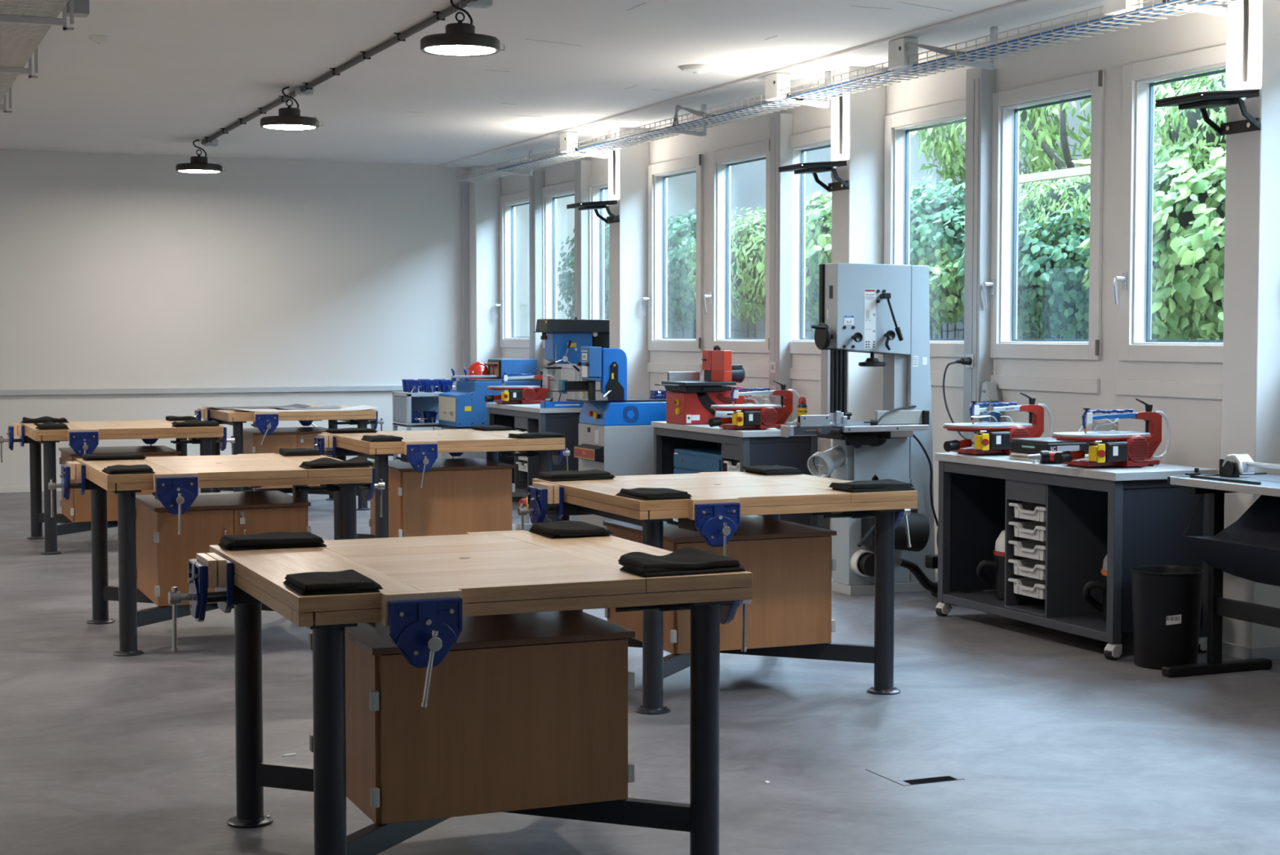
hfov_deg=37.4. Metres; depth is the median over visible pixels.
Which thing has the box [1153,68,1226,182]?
tree
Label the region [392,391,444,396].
shelf
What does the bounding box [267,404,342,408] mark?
paper sheet
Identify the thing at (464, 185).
trim
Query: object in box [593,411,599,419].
switch
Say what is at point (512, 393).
saw
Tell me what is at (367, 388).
trim
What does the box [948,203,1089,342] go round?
ivy
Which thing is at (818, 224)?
ivy
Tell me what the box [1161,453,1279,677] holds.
table
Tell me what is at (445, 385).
vise
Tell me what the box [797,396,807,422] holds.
spray can
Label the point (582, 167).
trim
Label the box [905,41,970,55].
cable loop
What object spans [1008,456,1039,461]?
paper sheet
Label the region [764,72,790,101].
junction box
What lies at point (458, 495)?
base cabinet
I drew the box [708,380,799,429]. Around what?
saw
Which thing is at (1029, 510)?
tray
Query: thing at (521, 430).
tray
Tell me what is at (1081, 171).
wooden rail
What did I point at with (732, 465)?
tray
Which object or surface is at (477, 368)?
helmet
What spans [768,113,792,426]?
trim
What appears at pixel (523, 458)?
tray
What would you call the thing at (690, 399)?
sander
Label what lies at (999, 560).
tub
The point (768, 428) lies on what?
disc
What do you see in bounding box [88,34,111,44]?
smoke detector
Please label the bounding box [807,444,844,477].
outlet
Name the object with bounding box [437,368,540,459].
thickness planer
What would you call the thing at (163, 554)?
base cabinet
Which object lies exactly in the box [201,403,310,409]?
paper sheet
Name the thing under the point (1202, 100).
light
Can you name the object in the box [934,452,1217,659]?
bench
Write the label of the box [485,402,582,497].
bench
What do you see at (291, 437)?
base cabinet
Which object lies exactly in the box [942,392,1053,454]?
saw
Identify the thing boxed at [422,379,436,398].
vise
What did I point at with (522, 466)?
tray
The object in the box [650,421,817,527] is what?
bench
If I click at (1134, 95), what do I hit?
window
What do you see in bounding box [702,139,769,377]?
window
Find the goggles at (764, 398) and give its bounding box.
[742,394,770,404]
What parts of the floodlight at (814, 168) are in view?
bracket arm, bracket arm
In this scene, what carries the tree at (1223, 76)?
on the bank
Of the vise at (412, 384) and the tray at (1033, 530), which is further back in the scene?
the vise at (412, 384)
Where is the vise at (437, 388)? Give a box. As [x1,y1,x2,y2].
[433,378,454,391]
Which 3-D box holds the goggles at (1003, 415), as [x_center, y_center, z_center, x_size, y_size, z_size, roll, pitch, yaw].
[1.882,-0.058,10.018,0.175,0.069,0.152,-3,4,-43]
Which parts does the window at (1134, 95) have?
handle, sill rail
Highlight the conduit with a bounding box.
[200,0,478,145]
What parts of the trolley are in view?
panel, panel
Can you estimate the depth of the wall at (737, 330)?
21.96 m
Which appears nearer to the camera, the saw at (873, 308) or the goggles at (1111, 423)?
the goggles at (1111, 423)
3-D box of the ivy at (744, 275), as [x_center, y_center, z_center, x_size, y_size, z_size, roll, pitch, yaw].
[1.140,-0.832,20.646,1.191,3.196,2.175,-1,3,-26]
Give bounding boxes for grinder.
[547,346,666,528]
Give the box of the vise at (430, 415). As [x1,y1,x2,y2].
[422,410,437,430]
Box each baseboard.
[0,485,61,493]
[831,553,1279,659]
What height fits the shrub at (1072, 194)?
3.179 m
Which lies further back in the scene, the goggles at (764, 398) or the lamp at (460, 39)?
the goggles at (764, 398)
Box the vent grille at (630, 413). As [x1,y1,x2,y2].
[622,405,638,422]
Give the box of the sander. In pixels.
[654,345,755,424]
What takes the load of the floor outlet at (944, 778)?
in the floor
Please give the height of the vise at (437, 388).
0.120 m
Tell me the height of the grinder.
1.400 m
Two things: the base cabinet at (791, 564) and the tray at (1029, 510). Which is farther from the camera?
the tray at (1029, 510)
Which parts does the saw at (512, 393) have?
arm, motor, frame arm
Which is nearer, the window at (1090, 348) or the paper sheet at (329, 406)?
the window at (1090, 348)
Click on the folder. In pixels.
(1015, 455)
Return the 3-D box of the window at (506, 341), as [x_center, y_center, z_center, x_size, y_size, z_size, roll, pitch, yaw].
[-1.211,-1.475,18.871,0.199,1.718,1.097,-1,3,-23]
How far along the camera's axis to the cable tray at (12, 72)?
9.75 m
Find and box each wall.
[0,149,467,487]
[500,0,1226,636]
[667,302,1088,342]
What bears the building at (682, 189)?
on the ground
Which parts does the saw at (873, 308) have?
crank handle, guide knob, star knob, door knob, door, table rail, clamp lever, star knob, motor, tension lever, cord, trunnion plate, floor cord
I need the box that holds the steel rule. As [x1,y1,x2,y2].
[555,404,579,405]
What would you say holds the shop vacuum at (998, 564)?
on the bench at (1131, 515)
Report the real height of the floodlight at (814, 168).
0.639 m
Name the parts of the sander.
rating plate, motor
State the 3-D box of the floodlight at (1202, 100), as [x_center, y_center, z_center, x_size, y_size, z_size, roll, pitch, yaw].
[2.576,-1.670,8.654,0.366,0.639,0.425,-1,3,-23]
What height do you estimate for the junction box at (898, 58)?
0.164 m
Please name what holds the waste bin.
on the floor
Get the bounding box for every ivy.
[556,211,609,319]
[667,208,731,337]
[680,204,765,337]
[754,190,831,334]
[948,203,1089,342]
[1076,137,1226,342]
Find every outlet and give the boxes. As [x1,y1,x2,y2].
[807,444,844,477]
[865,768,962,785]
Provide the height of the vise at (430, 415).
0.180 m
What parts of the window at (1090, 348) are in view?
handle, sill rail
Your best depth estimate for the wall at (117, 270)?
18.52 m
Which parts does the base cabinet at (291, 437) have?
door, door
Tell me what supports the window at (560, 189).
in the wall at (1196, 424)
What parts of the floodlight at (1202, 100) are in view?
bracket arm, bracket arm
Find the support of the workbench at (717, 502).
on the floor
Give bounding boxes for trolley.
[392,391,444,460]
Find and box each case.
[484,358,537,378]
[1009,436,1089,453]
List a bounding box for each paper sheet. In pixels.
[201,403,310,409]
[230,404,377,411]
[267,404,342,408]
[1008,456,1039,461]
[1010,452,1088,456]
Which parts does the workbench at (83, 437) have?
handle, leg, foot plate, folded apron, leg, foot plate, folded apron, panel, leg, folded apron, folded apron, guide rod, leg, handle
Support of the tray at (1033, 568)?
attached to the bench at (1131, 515)
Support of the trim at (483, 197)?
attached to the wall at (117, 270)
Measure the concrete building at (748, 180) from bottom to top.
5.600 m
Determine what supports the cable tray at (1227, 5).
attached to the ceiling
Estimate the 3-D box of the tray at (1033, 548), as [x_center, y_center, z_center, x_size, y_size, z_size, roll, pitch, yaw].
[2.079,0.606,9.424,0.367,0.072,0.317,-1,3,-23]
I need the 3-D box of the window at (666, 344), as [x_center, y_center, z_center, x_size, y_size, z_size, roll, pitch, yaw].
[0.288,-1.298,15.301,0.199,1.718,1.097,-1,3,-23]
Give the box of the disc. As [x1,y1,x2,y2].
[765,427,777,430]
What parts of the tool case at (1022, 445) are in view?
lid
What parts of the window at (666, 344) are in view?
handle, sill rail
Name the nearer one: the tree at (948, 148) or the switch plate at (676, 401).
the switch plate at (676, 401)
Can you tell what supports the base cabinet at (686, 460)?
on the bench at (750, 446)
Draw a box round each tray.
[0,0,74,113]
[455,0,1243,182]
[515,429,527,432]
[515,451,527,461]
[515,462,527,471]
[540,400,583,408]
[723,460,739,471]
[1008,502,1046,521]
[1008,520,1045,541]
[1008,539,1045,560]
[1008,558,1045,579]
[1008,577,1045,599]
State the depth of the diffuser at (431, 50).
9.61 m
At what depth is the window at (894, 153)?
12.08 m
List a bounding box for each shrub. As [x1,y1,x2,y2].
[911,241,964,338]
[1017,166,1090,338]
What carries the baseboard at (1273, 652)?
attached to the wall at (1196, 424)
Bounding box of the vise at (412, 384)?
[406,379,419,392]
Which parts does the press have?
drill motor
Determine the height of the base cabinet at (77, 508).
0.478 m
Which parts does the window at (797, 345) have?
sill rail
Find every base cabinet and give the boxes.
[58,444,181,522]
[135,490,311,606]
[243,426,328,488]
[308,609,635,823]
[368,457,515,537]
[603,515,836,653]
[673,447,721,474]
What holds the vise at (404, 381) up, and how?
on the trolley
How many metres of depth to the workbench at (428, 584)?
5.20 m
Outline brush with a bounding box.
[980,361,999,422]
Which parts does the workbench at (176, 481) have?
handle, guide rod, leg, foot plate, folded apron, leg, folded apron, foot plate, handle, panel, folded apron, leg, guide rod, folded apron, leg, handle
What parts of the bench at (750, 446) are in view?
panel, panel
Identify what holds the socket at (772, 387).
attached to the wall at (1196, 424)
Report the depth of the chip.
6.74 m
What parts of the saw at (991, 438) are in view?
arm, motor, tension lever, spring rod, frame arm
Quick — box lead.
[942,356,974,444]
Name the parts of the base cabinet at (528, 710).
panel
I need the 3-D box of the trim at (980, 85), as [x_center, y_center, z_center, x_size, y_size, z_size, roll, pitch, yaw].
[1.988,-0.576,11.129,0.112,3.050,0.165,-1,3,-23]
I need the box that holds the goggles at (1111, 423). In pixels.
[1078,417,1119,432]
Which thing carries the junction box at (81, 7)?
attached to the ceiling
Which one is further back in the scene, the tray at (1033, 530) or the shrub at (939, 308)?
the shrub at (939, 308)
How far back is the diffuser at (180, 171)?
16.77 m
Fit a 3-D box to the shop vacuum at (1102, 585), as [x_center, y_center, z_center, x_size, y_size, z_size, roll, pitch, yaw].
[2.303,0.723,9.037,0.332,0.416,0.263,2,3,34]
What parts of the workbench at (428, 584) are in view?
handle, guide rod, leg, foot plate, folded apron, leg, folded apron, guide rod, handle, panel, folded apron, guide rod, folded apron, rail, leg, handle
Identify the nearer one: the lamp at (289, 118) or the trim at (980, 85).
the trim at (980, 85)
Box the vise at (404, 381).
[401,379,420,391]
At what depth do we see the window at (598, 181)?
17.00 m
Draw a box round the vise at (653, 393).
[649,390,666,398]
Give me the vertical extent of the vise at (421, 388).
0.120 m
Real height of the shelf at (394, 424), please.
0.020 m
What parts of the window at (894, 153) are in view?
sill rail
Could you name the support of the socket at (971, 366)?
attached to the wall at (1196, 424)
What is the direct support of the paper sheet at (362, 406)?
on the workbench at (266, 422)
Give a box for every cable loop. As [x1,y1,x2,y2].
[672,105,715,125]
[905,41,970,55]
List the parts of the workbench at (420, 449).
leg, folded apron, rail, leg, folded apron, handle, panel, folded apron, leg, rail, guide rod, folded apron, leg, handle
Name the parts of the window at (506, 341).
handle, sill rail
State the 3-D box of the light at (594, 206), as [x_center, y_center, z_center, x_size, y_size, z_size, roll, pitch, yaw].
[-0.401,-1.843,15.705,0.331,0.077,0.320,-1,3,-23]
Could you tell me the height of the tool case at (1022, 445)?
0.070 m
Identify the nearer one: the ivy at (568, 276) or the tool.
the tool
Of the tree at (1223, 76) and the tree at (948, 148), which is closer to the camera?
the tree at (1223, 76)
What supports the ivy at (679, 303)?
on the ground
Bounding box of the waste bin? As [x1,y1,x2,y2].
[1129,564,1204,669]
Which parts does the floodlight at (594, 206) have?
bracket arm, bracket arm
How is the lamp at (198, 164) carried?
hanging from the ceiling
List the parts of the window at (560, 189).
sill rail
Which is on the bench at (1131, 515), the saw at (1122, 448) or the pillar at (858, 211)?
the saw at (1122, 448)
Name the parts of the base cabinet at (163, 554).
door, door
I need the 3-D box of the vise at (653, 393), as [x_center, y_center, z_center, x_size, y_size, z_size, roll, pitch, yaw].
[0.166,-0.259,14.823,0.150,0.065,0.100,-1,3,-23]
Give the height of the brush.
0.365 m
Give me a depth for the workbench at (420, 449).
11.74 m
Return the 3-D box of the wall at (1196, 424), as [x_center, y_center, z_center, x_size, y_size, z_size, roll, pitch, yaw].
[3.097,-0.545,8.784,0.120,3.220,23.635,-1,3,-23]
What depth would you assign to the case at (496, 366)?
17.99 m
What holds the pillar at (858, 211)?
attached to the wall at (1196, 424)
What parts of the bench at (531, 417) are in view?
panel, bench frame, panel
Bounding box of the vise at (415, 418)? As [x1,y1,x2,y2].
[411,411,427,422]
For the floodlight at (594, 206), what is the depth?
15.70 m
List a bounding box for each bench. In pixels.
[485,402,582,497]
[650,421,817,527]
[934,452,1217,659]
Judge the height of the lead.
0.485 m
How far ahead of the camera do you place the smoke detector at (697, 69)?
12.13 m
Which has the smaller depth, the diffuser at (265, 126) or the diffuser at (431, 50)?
the diffuser at (431, 50)
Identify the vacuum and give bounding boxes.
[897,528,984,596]
[976,529,1004,599]
[1082,554,1106,621]
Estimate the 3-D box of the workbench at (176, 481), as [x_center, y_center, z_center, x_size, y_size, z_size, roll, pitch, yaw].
[-2.129,0.583,9.542,1.461,0.893,1.426,-2,3,-31]
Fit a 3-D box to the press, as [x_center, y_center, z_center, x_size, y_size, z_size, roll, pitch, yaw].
[-0.552,-0.566,16.378,0.670,0.772,0.333,-1,3,-23]
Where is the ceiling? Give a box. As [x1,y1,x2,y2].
[0,0,1018,164]
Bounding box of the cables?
[497,0,1216,171]
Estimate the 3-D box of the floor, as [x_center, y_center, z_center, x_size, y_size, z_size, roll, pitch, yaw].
[-0.347,1.195,7.424,7.850,0.120,24.035,-1,3,-23]
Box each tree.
[909,175,964,338]
[910,103,1077,199]
[960,68,1224,194]
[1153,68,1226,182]
[1155,70,1226,119]
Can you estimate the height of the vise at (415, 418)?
0.120 m
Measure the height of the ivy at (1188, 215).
3.211 m
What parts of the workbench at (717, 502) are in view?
handle, guide rod, leg, folded apron, rail, foot plate, leg, folded apron, guide rod, panel, handle, leg, folded apron, guide rod, rail, folded apron, foot plate, leg, handle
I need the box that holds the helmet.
[462,361,491,378]
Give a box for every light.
[566,200,617,210]
[777,160,846,174]
[1155,88,1259,110]
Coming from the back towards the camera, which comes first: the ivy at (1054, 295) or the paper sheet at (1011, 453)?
the ivy at (1054, 295)
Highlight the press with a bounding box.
[533,317,609,398]
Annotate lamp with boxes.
[175,139,225,173]
[260,86,322,130]
[420,0,504,57]
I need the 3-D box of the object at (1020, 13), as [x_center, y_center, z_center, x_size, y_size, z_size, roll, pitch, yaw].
[2.774,-2.137,8.570,0.580,0.018,23.635,-1,3,-23]
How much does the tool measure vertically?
0.064 m
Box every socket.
[769,361,776,373]
[769,385,776,396]
[965,354,973,368]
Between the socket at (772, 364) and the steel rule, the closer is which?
the socket at (772, 364)
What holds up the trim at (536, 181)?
attached to the wall at (1196, 424)
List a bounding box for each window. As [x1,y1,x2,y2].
[494,190,529,359]
[542,181,574,368]
[589,173,608,319]
[641,154,702,374]
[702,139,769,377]
[789,127,831,380]
[882,98,965,386]
[982,70,1104,393]
[1113,44,1226,399]
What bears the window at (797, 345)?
in the wall at (1196, 424)
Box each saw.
[484,368,556,404]
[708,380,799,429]
[780,262,937,595]
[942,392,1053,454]
[1052,398,1171,467]
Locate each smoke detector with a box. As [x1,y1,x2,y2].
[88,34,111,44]
[679,64,715,75]
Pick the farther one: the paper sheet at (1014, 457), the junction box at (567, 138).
the junction box at (567, 138)
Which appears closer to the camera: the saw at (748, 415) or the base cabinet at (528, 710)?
the base cabinet at (528, 710)
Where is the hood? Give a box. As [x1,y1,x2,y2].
[701,345,731,381]
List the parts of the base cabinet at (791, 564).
panel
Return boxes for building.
[515,169,696,336]
[730,85,1157,301]
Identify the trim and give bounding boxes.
[0,384,456,395]
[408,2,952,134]
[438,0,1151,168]
[460,179,469,375]
[467,165,501,367]
[528,171,545,400]
[574,160,591,398]
[608,127,648,397]
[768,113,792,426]
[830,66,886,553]
[963,67,995,447]
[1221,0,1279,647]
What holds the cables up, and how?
in the cable tray at (1227, 5)
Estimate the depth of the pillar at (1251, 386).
8.67 m
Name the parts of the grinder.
guard trim, guard plate, white plate, hour plate, rest lever, arm, arm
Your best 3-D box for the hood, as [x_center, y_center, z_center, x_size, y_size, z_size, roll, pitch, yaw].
[0.535,-0.455,13.405,0.087,0.252,0.360,-1,3,-23]
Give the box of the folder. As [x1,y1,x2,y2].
[1009,454,1088,457]
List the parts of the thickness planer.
panel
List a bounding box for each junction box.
[66,0,89,17]
[560,131,577,152]
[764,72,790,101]
[888,37,918,70]
[1103,0,1142,15]
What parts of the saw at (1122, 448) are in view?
arm, motor, tension lever, frame arm, spring rod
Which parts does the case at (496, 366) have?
panel, frame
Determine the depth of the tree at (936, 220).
16.61 m
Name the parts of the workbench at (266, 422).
leg, rail, leg, handle, leg, guide rod, leg, foot plate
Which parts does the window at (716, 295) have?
handle, sill rail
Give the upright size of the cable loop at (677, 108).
0.143 m
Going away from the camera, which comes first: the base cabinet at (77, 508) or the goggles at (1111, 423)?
the goggles at (1111, 423)
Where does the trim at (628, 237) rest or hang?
attached to the wall at (1196, 424)
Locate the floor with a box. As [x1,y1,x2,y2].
[0,488,1279,854]
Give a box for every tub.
[994,555,1004,599]
[1101,573,1106,621]
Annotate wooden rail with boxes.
[1018,165,1090,183]
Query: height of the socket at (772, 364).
0.080 m
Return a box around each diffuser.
[178,169,219,173]
[263,124,315,129]
[425,45,495,55]
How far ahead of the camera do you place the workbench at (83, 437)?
13.19 m
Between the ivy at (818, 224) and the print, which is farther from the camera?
the ivy at (818, 224)
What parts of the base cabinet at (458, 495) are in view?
panel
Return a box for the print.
[865,293,874,347]
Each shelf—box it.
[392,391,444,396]
[392,422,438,426]
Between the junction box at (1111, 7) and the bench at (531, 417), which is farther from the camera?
the bench at (531, 417)
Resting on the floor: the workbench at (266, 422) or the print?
the workbench at (266, 422)
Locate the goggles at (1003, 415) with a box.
[977,410,1013,423]
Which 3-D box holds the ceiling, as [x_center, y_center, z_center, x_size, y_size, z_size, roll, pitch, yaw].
[-0.347,-2.181,7.256,7.850,0.200,24.035,-1,3,-23]
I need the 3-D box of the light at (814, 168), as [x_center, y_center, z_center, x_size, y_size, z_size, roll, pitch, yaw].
[1.105,-1.665,12.121,0.331,0.077,0.320,-1,3,-23]
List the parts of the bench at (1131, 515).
panel, panel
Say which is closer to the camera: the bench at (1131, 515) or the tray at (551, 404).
the bench at (1131, 515)
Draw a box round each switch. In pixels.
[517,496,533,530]
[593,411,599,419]
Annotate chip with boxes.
[281,752,295,755]
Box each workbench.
[0,415,235,554]
[48,448,385,656]
[168,520,752,854]
[194,404,383,510]
[314,424,569,539]
[517,464,917,714]
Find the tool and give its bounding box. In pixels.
[1027,450,1061,463]
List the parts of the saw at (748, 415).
arm, motor, tension lever, frame arm, spring rod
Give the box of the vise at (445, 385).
[438,379,453,391]
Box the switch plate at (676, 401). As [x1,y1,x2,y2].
[674,399,679,404]
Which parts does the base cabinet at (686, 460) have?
drawer, drawer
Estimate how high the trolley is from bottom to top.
0.931 m
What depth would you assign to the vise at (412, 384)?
18.22 m
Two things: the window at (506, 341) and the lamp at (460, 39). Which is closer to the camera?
the lamp at (460, 39)
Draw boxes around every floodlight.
[566,147,619,223]
[777,92,848,191]
[1155,0,1261,135]
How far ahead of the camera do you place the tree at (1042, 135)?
16.65 m
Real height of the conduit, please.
0.044 m
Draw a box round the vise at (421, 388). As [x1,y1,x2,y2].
[417,378,438,391]
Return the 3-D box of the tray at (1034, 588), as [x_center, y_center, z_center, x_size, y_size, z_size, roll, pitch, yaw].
[2.079,0.796,9.433,0.367,0.072,0.317,-1,3,-23]
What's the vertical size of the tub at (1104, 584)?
0.231 m

